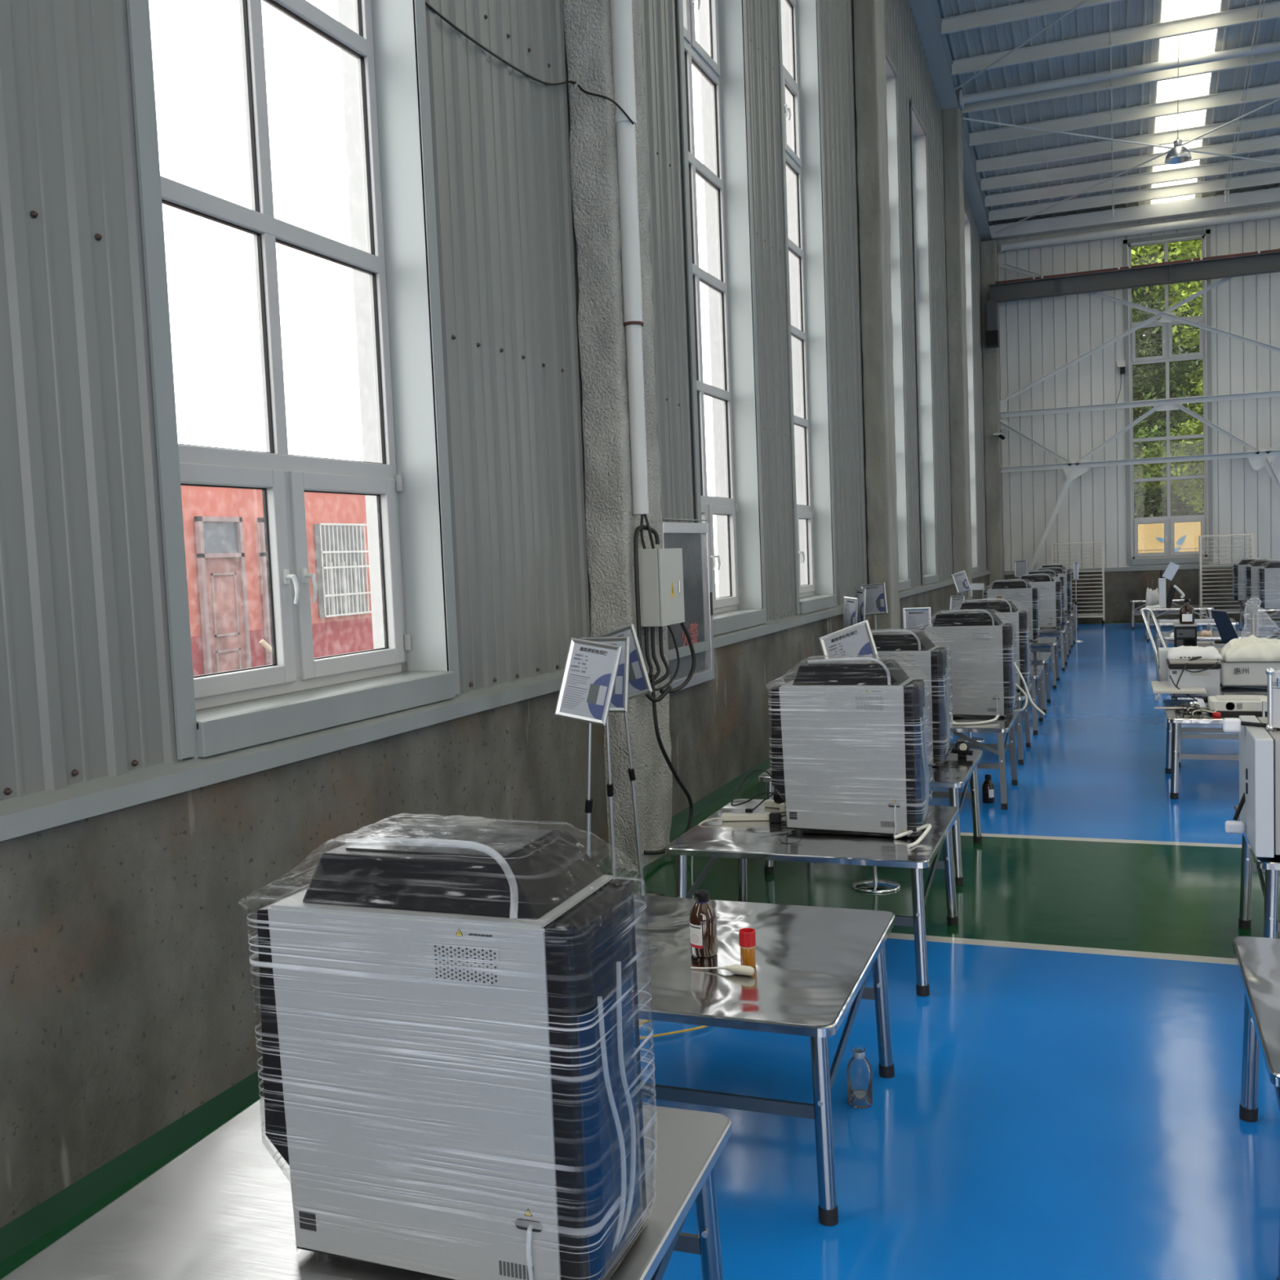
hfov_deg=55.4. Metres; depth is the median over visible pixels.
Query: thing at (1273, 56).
purlin
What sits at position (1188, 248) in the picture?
leafy tree
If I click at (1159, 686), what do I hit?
trolley
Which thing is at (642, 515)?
cable
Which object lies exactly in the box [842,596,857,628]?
sign stand
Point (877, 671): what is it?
hood
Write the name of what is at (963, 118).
rod
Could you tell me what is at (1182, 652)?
folded cloth
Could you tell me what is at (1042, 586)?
vent grille
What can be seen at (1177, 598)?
table
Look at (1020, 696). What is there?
table
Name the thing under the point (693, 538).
electrical panel
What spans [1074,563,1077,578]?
poster
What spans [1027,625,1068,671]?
table
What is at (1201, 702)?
card
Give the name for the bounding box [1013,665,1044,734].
table
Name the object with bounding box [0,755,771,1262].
baseboard
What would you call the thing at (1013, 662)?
hose
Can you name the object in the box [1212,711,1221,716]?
disc
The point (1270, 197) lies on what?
beam
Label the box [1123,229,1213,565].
window
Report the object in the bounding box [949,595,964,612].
sign stand
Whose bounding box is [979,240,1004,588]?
column
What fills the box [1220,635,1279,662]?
bag
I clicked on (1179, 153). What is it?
pendant lamp
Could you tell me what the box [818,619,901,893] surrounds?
sign stand
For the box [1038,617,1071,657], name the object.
table
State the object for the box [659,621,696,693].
cable
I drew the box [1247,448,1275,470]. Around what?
gusset plate
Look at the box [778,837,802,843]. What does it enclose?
scrap
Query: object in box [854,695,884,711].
vent grille
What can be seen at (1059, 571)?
hood
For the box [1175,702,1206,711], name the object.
lead
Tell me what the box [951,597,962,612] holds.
poster
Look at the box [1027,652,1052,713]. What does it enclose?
table
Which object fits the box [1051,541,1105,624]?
rack
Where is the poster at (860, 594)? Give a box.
[855,590,864,621]
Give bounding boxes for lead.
[639,1019,652,1024]
[639,1025,707,1039]
[691,817,723,898]
[1169,675,1195,699]
[1173,656,1218,695]
[1173,704,1196,711]
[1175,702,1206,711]
[1175,709,1212,715]
[1178,703,1209,711]
[1191,708,1217,715]
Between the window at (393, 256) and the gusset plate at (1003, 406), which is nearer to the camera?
the window at (393, 256)
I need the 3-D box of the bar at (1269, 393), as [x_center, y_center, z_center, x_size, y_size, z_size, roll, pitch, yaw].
[17.224,-6.003,28.896,16.950,0.130,0.140,-1,4,21]
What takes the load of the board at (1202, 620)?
on the table at (1233, 621)
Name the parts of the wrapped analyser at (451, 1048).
rating plate, panel, panel, frame, door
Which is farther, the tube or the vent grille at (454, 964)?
the tube
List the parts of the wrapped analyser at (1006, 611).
panel, panel, frame, door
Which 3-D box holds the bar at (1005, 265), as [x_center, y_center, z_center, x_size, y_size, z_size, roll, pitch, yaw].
[13.151,-8.040,30.289,7.938,3.582,0.100,-1,4,22]
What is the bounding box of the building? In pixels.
[181,485,373,675]
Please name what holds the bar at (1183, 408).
attached to the bar at (1271, 453)
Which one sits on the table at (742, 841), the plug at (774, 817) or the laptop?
the plug at (774, 817)
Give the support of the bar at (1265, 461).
attached to the bar at (1271, 453)
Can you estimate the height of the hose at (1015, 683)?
0.248 m
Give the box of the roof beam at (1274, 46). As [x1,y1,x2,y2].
[959,40,1279,109]
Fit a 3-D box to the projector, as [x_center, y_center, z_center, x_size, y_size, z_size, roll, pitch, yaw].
[5.055,0.545,10.263,0.480,0.132,0.356,-1,4,21]
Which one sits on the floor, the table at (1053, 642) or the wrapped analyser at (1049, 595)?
the table at (1053, 642)
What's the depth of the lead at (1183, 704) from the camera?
10.37 m
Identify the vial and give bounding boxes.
[738,928,755,967]
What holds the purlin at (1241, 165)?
on the rafter at (971, 180)
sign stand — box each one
[554,637,622,858]
[580,636,630,879]
[596,623,666,896]
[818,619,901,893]
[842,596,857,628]
[854,587,866,622]
[860,582,888,632]
[902,607,931,631]
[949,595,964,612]
[951,570,970,595]
[955,732,985,742]
[1014,560,1026,577]
[1072,562,1084,641]
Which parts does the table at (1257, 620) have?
leg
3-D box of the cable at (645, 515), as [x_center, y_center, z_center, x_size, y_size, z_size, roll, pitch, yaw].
[0.067,-0.763,8.559,0.087,0.246,0.030,-6,5,-42]
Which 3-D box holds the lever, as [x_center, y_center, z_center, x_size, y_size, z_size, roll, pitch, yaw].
[3.002,0.423,5.914,0.071,0.070,0.337,-6,5,-42]
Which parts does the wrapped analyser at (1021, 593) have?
panel, panel, frame, door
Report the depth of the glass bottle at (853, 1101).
4.80 m
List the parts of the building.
door frame, door moulding, door, door moulding, door frame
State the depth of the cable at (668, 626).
8.76 m
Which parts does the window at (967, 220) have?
sill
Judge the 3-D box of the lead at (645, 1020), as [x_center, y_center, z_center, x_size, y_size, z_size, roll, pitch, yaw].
[0.152,1.797,5.771,0.993,0.014,0.287,-3,4,-9]
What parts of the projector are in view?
panel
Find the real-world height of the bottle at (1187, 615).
0.290 m
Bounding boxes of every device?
[1157,561,1184,615]
[1223,694,1264,696]
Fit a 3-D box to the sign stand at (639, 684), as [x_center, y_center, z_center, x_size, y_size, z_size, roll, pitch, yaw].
[-0.047,0.782,7.722,0.427,1.784,0.379,-1,4,21]
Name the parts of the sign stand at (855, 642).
frame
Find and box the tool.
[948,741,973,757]
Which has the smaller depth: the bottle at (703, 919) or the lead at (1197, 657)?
the bottle at (703, 919)
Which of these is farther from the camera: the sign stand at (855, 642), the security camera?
the security camera
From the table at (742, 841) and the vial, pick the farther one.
the table at (742, 841)
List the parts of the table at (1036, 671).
leg, leg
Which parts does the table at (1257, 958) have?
leg, leg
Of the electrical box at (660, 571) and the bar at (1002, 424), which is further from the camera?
the bar at (1002, 424)
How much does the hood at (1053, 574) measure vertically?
0.107 m
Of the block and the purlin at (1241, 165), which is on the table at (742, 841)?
the block
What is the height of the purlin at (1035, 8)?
0.266 m
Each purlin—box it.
[941,0,1122,35]
[951,0,1279,75]
[960,50,1279,114]
[968,83,1279,146]
[976,114,1279,173]
[980,135,1279,191]
[984,154,1279,207]
[988,170,1279,222]
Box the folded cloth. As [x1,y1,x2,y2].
[1166,645,1222,659]
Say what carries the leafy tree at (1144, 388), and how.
on the ground
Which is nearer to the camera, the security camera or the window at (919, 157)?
the window at (919, 157)
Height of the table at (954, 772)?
0.682 m
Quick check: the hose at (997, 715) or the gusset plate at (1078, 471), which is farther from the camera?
the gusset plate at (1078, 471)
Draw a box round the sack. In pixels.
[1145,587,1158,606]
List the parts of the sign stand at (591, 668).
frame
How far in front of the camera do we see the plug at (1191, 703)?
10.62 m
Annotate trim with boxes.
[0,569,991,841]
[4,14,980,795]
[1004,563,1238,574]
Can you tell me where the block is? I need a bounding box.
[779,802,786,812]
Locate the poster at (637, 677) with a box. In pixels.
[609,629,647,694]
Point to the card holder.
(973, 586)
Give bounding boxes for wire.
[425,0,634,124]
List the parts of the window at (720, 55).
sash, handle, sash, sash, handle, handle, sash, frame, sill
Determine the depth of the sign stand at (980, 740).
13.53 m
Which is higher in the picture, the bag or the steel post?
the bag
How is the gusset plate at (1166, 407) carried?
attached to the bar at (1269, 393)
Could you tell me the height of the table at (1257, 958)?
0.682 m
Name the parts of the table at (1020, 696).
leg, leg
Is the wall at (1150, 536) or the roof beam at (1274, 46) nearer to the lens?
the roof beam at (1274, 46)
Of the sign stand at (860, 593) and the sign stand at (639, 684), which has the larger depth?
the sign stand at (860, 593)
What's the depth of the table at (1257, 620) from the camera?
23.76 m
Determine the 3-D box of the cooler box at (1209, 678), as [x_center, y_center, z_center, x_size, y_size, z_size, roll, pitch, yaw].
[5.200,0.338,11.458,0.440,0.330,0.540,-1,4,21]
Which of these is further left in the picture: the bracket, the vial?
the vial
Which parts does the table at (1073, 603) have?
leg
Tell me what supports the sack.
on the table at (1206, 607)
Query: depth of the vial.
4.45 m
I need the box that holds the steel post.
[1262,701,1264,716]
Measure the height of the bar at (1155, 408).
1.395 m
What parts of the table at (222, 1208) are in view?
leg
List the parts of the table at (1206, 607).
leg, leg, leg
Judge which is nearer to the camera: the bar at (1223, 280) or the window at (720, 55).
the window at (720, 55)
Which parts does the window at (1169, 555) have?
sash, sash, sill, sash, sash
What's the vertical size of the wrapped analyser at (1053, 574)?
0.940 m
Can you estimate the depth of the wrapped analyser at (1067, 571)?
28.82 m
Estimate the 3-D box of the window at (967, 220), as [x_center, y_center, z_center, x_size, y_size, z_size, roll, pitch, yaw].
[7.623,-5.866,29.001,0.508,8.590,2.084,-1,4,21]
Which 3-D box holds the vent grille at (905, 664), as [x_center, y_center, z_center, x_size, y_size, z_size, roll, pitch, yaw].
[1.811,0.168,8.348,0.155,0.080,0.001,-1,4,23]
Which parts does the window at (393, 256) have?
sash, handle, frame, handle, sill, sash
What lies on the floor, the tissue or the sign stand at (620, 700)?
the sign stand at (620, 700)
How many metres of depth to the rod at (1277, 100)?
27.55 m
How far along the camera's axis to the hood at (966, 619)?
10.63 m
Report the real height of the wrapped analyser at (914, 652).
0.940 m
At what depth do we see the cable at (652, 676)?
8.74 m
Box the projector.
[1208,695,1267,715]
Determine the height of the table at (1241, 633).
0.682 m
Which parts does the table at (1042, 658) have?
leg, leg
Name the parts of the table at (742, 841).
leg, leg, power strip, power strip, leg, leg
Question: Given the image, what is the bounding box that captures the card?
[1196,698,1206,706]
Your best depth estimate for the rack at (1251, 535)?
29.80 m
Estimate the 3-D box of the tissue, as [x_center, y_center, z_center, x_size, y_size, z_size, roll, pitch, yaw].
[8.412,-0.106,18.107,0.166,0.084,0.150,-1,4,21]
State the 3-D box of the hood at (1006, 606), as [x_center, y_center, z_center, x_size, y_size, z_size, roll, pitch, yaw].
[3.612,-0.345,12.621,0.566,0.107,0.354,-1,4,21]
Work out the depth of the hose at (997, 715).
10.21 m
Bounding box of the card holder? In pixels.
[970,583,984,595]
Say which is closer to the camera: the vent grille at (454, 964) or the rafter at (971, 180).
the vent grille at (454, 964)
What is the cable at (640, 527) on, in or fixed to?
hanging from the electrical box at (660, 571)
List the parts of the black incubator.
display panel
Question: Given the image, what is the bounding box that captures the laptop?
[1210,610,1238,642]
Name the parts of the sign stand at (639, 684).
frame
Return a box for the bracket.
[986,300,999,348]
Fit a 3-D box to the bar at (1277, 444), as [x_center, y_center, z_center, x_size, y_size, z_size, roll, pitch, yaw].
[16.215,-5.253,29.377,2.050,1.395,0.100,-1,4,21]
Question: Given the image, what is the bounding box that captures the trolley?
[1139,607,1206,702]
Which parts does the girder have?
rail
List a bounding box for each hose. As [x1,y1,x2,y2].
[893,823,931,848]
[947,711,955,722]
[948,714,999,724]
[1012,661,1045,715]
[1013,682,1027,711]
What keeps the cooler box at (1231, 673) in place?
on the table at (1224, 690)
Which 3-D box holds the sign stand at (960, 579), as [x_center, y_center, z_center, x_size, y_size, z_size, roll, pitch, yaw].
[5.669,-0.357,21.335,0.382,1.720,0.336,-1,4,21]
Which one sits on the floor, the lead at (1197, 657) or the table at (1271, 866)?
the table at (1271, 866)
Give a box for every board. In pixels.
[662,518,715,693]
[1159,618,1214,622]
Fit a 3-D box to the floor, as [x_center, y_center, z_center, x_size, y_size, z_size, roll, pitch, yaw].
[9.397,1.232,10.049,17.900,0.200,43.300,-1,4,21]
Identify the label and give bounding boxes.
[996,595,1002,600]
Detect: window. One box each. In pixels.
[126,0,460,759]
[676,0,766,635]
[777,0,837,614]
[884,48,911,591]
[910,99,938,585]
[964,205,979,573]
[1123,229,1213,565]
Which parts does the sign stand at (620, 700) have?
frame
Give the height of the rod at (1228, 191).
2.449 m
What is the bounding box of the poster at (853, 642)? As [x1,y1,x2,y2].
[823,625,875,659]
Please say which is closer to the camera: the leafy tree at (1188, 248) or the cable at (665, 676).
the cable at (665, 676)
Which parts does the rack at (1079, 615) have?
post, rail, rail, rail, post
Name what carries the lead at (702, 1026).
on the floor
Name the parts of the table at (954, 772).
leg, leg, leg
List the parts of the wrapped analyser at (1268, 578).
door, frame, panel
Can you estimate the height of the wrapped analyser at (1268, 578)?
0.940 m
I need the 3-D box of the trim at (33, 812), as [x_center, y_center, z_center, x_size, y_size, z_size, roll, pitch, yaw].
[1.440,-0.158,12.891,0.145,0.105,43.003,-1,4,22]
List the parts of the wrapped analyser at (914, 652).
panel, panel, frame, door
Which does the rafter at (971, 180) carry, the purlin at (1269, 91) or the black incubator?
the purlin at (1269, 91)
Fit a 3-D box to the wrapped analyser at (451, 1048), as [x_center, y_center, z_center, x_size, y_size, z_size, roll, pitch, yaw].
[-0.418,0.882,2.733,0.836,0.940,0.435,-1,4,21]
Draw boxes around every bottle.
[689,889,717,957]
[846,1045,872,1108]
[982,773,994,803]
[1179,598,1195,624]
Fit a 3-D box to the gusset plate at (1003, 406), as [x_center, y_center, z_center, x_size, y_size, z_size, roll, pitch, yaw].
[9.479,-6.124,32.009,0.320,0.360,0.014,-1,4,21]
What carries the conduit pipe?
attached to the column at (611, 524)
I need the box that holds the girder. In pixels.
[988,248,1279,302]
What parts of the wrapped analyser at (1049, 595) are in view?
panel, frame, door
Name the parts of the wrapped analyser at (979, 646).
panel, panel, frame, door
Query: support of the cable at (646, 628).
hanging from the electrical box at (660, 571)
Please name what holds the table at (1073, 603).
on the floor
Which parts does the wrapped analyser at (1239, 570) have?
door, frame, panel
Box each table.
[0,1095,731,1279]
[633,894,895,1226]
[665,798,959,996]
[758,749,982,885]
[948,711,1018,809]
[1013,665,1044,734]
[1013,683,1031,764]
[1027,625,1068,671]
[1027,636,1060,688]
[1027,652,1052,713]
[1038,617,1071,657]
[1064,610,1075,647]
[1066,601,1079,632]
[1129,596,1190,629]
[1143,604,1213,641]
[1153,617,1238,656]
[1158,630,1257,647]
[1162,699,1267,799]
[1170,682,1266,767]
[1232,936,1279,1279]
[1233,804,1279,938]
[1237,600,1279,630]
[1250,606,1279,637]
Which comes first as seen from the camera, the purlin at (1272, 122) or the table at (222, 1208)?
the table at (222, 1208)
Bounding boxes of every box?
[638,547,684,626]
[1166,658,1221,696]
[1210,641,1227,648]
[1218,659,1279,685]
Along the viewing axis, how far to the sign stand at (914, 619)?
12.05 m
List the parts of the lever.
rod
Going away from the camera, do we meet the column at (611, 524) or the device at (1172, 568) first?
the column at (611, 524)
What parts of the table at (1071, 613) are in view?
leg, leg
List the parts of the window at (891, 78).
sill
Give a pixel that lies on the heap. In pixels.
(1155, 606)
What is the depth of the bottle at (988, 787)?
10.28 m
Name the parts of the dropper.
stem, bulb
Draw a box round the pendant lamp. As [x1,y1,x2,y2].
[1164,35,1191,164]
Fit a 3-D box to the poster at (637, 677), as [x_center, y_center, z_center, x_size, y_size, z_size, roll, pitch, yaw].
[-0.123,0.156,7.550,0.370,0.450,0.076,-1,4,21]
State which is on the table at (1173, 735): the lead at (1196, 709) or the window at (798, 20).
the lead at (1196, 709)
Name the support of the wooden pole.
on the ground
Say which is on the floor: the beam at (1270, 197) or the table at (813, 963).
the table at (813, 963)
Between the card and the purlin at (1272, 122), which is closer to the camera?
the card
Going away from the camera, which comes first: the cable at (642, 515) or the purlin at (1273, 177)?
the cable at (642, 515)
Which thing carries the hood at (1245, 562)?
attached to the wrapped analyser at (1239, 570)
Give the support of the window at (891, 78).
in the wall
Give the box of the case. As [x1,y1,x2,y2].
[1265,666,1279,731]
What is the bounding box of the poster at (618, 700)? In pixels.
[597,640,625,707]
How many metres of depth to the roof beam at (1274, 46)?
24.27 m
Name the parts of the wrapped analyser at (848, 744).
rating plate, panel, panel, frame, door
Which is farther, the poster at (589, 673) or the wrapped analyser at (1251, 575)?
the wrapped analyser at (1251, 575)
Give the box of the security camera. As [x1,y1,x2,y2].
[993,432,1004,439]
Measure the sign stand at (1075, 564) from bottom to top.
1.699 m
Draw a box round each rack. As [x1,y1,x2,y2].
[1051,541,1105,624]
[1198,533,1253,620]
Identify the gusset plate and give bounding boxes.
[1000,403,1007,412]
[1000,418,1007,429]
[1062,460,1088,480]
[1153,404,1182,411]
[1158,312,1176,322]
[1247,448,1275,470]
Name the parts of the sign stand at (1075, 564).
frame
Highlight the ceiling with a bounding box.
[937,0,1279,225]
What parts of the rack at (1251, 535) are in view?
post, post, rail, rail, rail, post, post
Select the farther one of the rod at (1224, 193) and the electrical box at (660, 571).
the rod at (1224, 193)
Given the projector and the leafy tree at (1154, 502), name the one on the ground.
the leafy tree at (1154, 502)
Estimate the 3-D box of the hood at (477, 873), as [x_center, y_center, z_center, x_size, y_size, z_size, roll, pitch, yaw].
[-0.412,0.501,2.715,0.570,0.107,0.362,-1,4,21]
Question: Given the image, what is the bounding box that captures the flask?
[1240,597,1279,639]
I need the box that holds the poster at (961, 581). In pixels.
[953,572,968,591]
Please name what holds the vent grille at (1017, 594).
attached to the wrapped analyser at (1021, 593)
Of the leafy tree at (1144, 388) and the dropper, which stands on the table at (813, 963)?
the dropper
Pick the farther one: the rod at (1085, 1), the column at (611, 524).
the rod at (1085, 1)
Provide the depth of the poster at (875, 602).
16.68 m
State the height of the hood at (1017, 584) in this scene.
0.107 m
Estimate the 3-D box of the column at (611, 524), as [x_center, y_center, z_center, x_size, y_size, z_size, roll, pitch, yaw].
[-0.240,-4.192,8.556,0.374,11.600,0.803,-1,4,21]
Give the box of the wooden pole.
[259,639,271,653]
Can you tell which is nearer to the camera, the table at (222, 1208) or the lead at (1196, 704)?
the table at (222, 1208)
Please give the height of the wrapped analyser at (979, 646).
0.940 m
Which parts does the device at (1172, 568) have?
slanted arm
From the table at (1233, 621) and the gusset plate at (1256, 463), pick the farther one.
the gusset plate at (1256, 463)
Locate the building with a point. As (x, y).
(224, 528)
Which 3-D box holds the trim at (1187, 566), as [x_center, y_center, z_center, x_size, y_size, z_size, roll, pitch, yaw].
[17.237,-1.894,29.674,17.600,0.100,0.075,-1,4,21]
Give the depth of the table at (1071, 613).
24.78 m
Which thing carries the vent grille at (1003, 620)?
attached to the wrapped analyser at (1006, 611)
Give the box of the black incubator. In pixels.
[1173,622,1197,647]
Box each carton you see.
[1158,647,1171,680]
[1196,641,1210,647]
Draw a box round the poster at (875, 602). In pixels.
[862,584,885,613]
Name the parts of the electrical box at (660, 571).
door, handle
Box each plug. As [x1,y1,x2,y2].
[745,808,752,813]
[768,812,786,822]
[1189,701,1198,705]
[1201,696,1208,702]
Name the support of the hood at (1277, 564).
attached to the wrapped analyser at (1268, 578)
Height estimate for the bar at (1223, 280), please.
3.301 m
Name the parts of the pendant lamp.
cord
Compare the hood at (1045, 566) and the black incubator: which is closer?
the black incubator
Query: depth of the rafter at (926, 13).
23.21 m
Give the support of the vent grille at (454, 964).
attached to the wrapped analyser at (451, 1048)
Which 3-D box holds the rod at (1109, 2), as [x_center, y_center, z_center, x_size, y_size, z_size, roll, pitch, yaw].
[9.351,-11.173,24.207,0.035,2.449,13.503,-1,4,21]
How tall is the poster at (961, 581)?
0.343 m
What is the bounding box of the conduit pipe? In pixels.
[609,0,648,515]
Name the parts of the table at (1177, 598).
leg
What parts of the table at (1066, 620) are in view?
leg, leg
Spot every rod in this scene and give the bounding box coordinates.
[955,0,1088,90]
[962,117,1279,164]
[995,97,1279,233]
[1109,2,1113,217]
[1223,0,1261,203]
[1226,0,1265,202]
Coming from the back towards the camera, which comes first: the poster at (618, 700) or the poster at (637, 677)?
the poster at (637, 677)
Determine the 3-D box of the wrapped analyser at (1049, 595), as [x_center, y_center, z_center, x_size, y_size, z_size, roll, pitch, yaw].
[6.881,-0.685,21.153,0.833,0.940,0.435,-1,4,21]
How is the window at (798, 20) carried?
in the wall
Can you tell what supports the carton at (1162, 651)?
on the table at (1224, 690)
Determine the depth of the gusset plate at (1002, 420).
32.01 m
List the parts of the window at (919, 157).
sill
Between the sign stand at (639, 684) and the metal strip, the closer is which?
the sign stand at (639, 684)
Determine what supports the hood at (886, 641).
attached to the wrapped analyser at (914, 652)
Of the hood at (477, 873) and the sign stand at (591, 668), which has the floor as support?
the sign stand at (591, 668)
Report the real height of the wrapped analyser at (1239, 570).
0.940 m
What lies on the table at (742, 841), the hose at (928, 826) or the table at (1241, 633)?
the hose at (928, 826)
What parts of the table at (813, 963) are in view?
leg, leg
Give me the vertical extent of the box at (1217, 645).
0.270 m
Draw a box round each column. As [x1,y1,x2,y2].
[562,0,672,871]
[853,0,900,632]
[942,106,972,602]
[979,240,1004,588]
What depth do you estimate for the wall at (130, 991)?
4.88 m
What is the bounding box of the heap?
[1145,604,1160,608]
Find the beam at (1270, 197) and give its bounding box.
[988,187,1279,240]
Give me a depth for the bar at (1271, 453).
30.84 m
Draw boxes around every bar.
[999,247,1279,404]
[1000,390,1279,417]
[1000,421,1071,465]
[1000,449,1279,472]
[1002,262,1279,352]
[1026,469,1075,575]
[1075,404,1159,464]
[1175,403,1260,454]
[1262,457,1279,493]
[1266,441,1279,453]
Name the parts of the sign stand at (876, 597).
frame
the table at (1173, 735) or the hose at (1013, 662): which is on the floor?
the table at (1173, 735)
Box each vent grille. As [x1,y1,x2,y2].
[431,942,500,986]
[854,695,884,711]
[893,658,915,670]
[971,631,990,641]
[999,617,1008,623]
[1014,591,1025,597]
[1040,584,1049,589]
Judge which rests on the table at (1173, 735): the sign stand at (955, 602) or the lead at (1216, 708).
the lead at (1216, 708)
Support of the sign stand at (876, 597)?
on the floor
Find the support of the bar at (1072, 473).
attached to the bar at (1271, 453)
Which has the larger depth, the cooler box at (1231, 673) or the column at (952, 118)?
the column at (952, 118)
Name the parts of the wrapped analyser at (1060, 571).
panel, frame, door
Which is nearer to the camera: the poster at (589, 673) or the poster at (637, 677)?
the poster at (589, 673)
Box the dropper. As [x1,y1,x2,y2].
[690,964,754,975]
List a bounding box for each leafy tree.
[1131,235,1204,513]
[1131,243,1203,503]
[1131,244,1204,517]
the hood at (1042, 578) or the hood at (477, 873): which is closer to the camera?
the hood at (477, 873)
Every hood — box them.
[302,822,602,919]
[792,658,909,684]
[871,631,935,650]
[932,611,1002,626]
[959,600,1018,612]
[991,580,1031,589]
[1020,574,1054,582]
[1027,570,1058,577]
[1038,568,1066,573]
[1041,564,1066,569]
[1238,559,1266,564]
[1250,560,1279,566]
[1263,561,1279,568]
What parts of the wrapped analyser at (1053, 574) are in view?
panel, frame, door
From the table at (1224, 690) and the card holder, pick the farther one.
the card holder
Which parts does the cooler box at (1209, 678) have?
lid, plate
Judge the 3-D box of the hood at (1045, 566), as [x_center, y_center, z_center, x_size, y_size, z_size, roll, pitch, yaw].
[9.833,-1.726,28.974,0.566,0.107,0.354,-1,4,21]
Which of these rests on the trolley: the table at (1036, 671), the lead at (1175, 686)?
the lead at (1175, 686)
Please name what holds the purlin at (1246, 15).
on the rafter at (926, 13)
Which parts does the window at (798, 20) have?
handle, handle, sash, handle, handle, frame, sash, sill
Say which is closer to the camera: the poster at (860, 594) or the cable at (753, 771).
the cable at (753, 771)
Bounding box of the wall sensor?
[1115,360,1124,403]
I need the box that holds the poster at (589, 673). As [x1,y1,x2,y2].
[559,643,616,719]
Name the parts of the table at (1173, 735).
leg, leg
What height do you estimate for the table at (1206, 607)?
0.682 m
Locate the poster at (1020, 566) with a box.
[1015,561,1025,576]
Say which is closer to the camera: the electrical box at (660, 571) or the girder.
the electrical box at (660, 571)
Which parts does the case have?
corner rail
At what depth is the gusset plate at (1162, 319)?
30.36 m
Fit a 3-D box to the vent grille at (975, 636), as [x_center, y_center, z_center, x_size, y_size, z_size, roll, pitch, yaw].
[2.946,-0.028,10.529,0.155,0.080,0.001,-1,4,21]
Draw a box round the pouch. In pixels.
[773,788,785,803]
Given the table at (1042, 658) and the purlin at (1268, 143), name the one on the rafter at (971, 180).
the purlin at (1268, 143)
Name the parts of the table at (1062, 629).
leg, leg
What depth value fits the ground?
77.84 m
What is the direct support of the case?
on the machine
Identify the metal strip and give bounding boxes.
[1154,706,1208,708]
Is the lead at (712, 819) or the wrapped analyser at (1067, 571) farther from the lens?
the wrapped analyser at (1067, 571)
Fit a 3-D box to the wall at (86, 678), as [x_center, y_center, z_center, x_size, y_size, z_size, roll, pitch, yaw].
[1.146,-6.439,12.473,0.022,12.550,43.002,-1,4,22]
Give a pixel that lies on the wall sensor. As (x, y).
(1121, 365)
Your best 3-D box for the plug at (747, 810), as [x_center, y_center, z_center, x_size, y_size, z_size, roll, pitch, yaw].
[0.620,0.969,6.924,0.040,0.020,0.024,-1,4,21]
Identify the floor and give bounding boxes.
[0,618,1279,1279]
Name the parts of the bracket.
bracket plate, bracket seat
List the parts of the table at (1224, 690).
leg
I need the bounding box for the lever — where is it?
[1222,717,1276,733]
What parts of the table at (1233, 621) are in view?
leg, leg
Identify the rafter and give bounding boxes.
[909,0,958,110]
[953,86,992,241]
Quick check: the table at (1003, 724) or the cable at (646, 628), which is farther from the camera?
the table at (1003, 724)
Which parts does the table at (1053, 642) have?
leg, leg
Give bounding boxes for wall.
[0,0,986,800]
[0,573,989,1227]
[992,186,1279,622]
[1137,521,1200,553]
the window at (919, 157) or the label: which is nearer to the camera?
the label
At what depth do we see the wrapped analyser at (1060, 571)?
25.43 m
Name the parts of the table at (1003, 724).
leg, leg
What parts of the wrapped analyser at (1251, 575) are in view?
door, frame, panel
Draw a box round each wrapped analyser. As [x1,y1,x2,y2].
[248,822,657,1279]
[768,658,933,836]
[871,631,952,766]
[919,611,1017,717]
[956,600,1031,690]
[982,580,1039,640]
[1020,574,1062,627]
[1027,570,1065,617]
[1036,564,1071,596]
[1038,568,1071,611]
[1231,559,1266,600]
[1244,560,1279,604]
[1257,561,1279,609]
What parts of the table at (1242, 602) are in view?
leg, leg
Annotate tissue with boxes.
[1200,630,1212,635]
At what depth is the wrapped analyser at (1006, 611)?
12.38 m
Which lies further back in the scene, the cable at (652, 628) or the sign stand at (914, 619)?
the sign stand at (914, 619)
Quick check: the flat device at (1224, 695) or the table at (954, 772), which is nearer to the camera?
the table at (954, 772)
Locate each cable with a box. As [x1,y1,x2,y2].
[633,524,671,702]
[640,514,645,549]
[643,514,654,548]
[644,626,653,679]
[644,674,693,854]
[648,626,660,683]
[650,626,670,685]
[651,625,679,690]
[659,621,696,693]
[730,769,779,810]
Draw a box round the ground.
[715,583,719,597]
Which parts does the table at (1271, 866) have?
leg, leg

